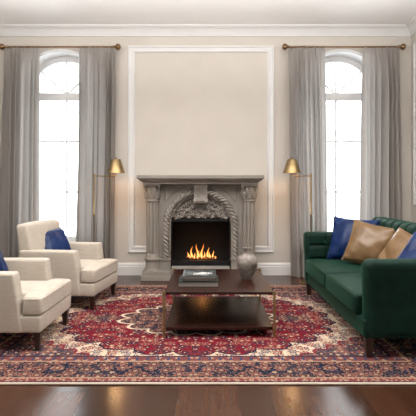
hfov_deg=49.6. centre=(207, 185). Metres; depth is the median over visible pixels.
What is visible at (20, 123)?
curtain
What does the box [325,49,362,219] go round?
window
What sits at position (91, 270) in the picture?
seat cushion
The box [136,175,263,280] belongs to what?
fireplace
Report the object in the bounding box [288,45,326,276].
curtain
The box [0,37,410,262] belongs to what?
wall
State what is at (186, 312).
shelf
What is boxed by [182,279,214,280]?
book
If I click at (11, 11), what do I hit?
ceiling
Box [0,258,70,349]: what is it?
armchair
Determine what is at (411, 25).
trim
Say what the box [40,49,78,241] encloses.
window
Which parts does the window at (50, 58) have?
pane, casing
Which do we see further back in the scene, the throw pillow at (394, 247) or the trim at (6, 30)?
the trim at (6, 30)
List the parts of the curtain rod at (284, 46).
rod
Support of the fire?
on the fireplace
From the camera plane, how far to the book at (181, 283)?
3.72 m
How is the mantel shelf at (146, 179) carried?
attached to the fireplace
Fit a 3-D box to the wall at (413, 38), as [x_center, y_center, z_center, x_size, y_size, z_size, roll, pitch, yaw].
[2.817,-0.465,1.745,0.150,3.330,9.490,0,0,0]
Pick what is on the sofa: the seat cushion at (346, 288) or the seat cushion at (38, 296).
the seat cushion at (346, 288)
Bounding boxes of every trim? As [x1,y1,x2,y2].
[0,24,409,36]
[128,46,273,252]
[405,16,415,36]
[413,42,415,204]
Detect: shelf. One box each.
[136,175,263,183]
[165,296,272,329]
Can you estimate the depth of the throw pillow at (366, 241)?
4.30 m
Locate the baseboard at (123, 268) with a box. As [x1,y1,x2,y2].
[116,263,290,274]
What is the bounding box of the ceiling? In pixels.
[0,0,415,23]
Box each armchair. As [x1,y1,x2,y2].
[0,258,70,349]
[17,220,117,309]
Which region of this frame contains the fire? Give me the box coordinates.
[186,244,216,258]
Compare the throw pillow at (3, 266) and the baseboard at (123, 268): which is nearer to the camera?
the throw pillow at (3, 266)
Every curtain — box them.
[0,45,39,257]
[76,45,115,258]
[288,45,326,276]
[360,45,402,219]
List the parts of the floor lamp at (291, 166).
lamp shade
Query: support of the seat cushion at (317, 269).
on the sofa
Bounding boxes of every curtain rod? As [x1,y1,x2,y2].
[0,43,120,49]
[282,43,405,49]
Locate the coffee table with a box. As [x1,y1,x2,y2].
[162,268,275,337]
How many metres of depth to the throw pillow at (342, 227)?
4.69 m
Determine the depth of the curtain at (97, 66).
5.93 m
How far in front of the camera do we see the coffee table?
3.82 m
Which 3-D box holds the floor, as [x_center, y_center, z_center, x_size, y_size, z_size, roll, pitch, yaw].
[-0.094,1.230,1.585,5.972,0.060,9.170,0,0,0]
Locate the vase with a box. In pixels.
[236,247,257,279]
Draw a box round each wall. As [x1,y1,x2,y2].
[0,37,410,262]
[411,34,415,222]
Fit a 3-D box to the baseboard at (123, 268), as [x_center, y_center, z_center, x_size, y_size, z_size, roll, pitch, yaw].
[-0.094,1.117,6.059,5.672,0.165,0.022,0,0,0]
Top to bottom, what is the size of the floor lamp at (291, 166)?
1.562 m
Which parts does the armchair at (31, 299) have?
arm, arm, leg, seat, leg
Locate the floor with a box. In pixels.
[0,275,415,415]
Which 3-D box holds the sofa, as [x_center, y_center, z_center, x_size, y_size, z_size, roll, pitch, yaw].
[1.508,0.768,4.040,0.936,0.861,1.952,0,0,0]
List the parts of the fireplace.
spandrel panel, rope moulding, firebox frame, burner, arch moulding, spandrel panel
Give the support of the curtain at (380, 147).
hanging from the curtain rod at (284, 46)
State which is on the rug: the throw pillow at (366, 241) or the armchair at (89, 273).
the armchair at (89, 273)
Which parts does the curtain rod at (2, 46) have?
rod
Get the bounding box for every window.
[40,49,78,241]
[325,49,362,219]
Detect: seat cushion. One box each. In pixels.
[20,278,70,314]
[80,259,117,282]
[306,259,361,287]
[326,273,361,313]
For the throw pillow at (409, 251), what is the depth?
3.57 m
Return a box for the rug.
[0,285,415,384]
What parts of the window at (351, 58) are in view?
frame, casing, pane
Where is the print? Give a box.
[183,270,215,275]
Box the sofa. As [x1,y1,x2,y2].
[303,217,415,357]
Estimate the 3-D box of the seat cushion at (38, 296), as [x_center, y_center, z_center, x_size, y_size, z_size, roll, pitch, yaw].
[-1.505,0.852,3.568,0.640,0.156,0.690,0,0,1]
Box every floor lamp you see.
[93,157,124,241]
[283,157,311,283]
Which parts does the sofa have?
leg, arm, seat, leg, arm, backrest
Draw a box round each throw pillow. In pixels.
[0,251,8,270]
[45,227,70,249]
[326,216,379,259]
[341,219,394,263]
[378,227,411,258]
[397,231,415,258]
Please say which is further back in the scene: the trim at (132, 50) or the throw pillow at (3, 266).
the trim at (132, 50)
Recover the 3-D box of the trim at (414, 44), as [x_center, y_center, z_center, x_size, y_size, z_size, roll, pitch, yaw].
[2.730,-0.820,5.060,0.024,2.140,1.820,0,0,0]
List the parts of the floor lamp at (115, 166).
lamp shade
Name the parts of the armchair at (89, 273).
backrest, arm, arm, leg, seat, leg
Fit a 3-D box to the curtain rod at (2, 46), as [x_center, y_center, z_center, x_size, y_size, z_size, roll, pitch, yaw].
[-1.952,-1.829,5.981,1.607,0.097,0.176,0,0,0]
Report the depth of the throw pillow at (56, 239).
4.71 m
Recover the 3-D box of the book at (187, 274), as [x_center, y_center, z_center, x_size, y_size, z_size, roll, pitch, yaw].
[-0.074,0.758,3.872,0.283,0.023,0.300,0,0,0]
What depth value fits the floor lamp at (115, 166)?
5.57 m
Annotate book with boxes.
[178,275,218,286]
[182,270,215,278]
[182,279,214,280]
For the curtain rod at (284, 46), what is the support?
attached to the wall at (196, 113)
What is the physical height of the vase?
0.281 m
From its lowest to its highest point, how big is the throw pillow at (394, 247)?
0.463 m
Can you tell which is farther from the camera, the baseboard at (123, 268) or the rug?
the baseboard at (123, 268)

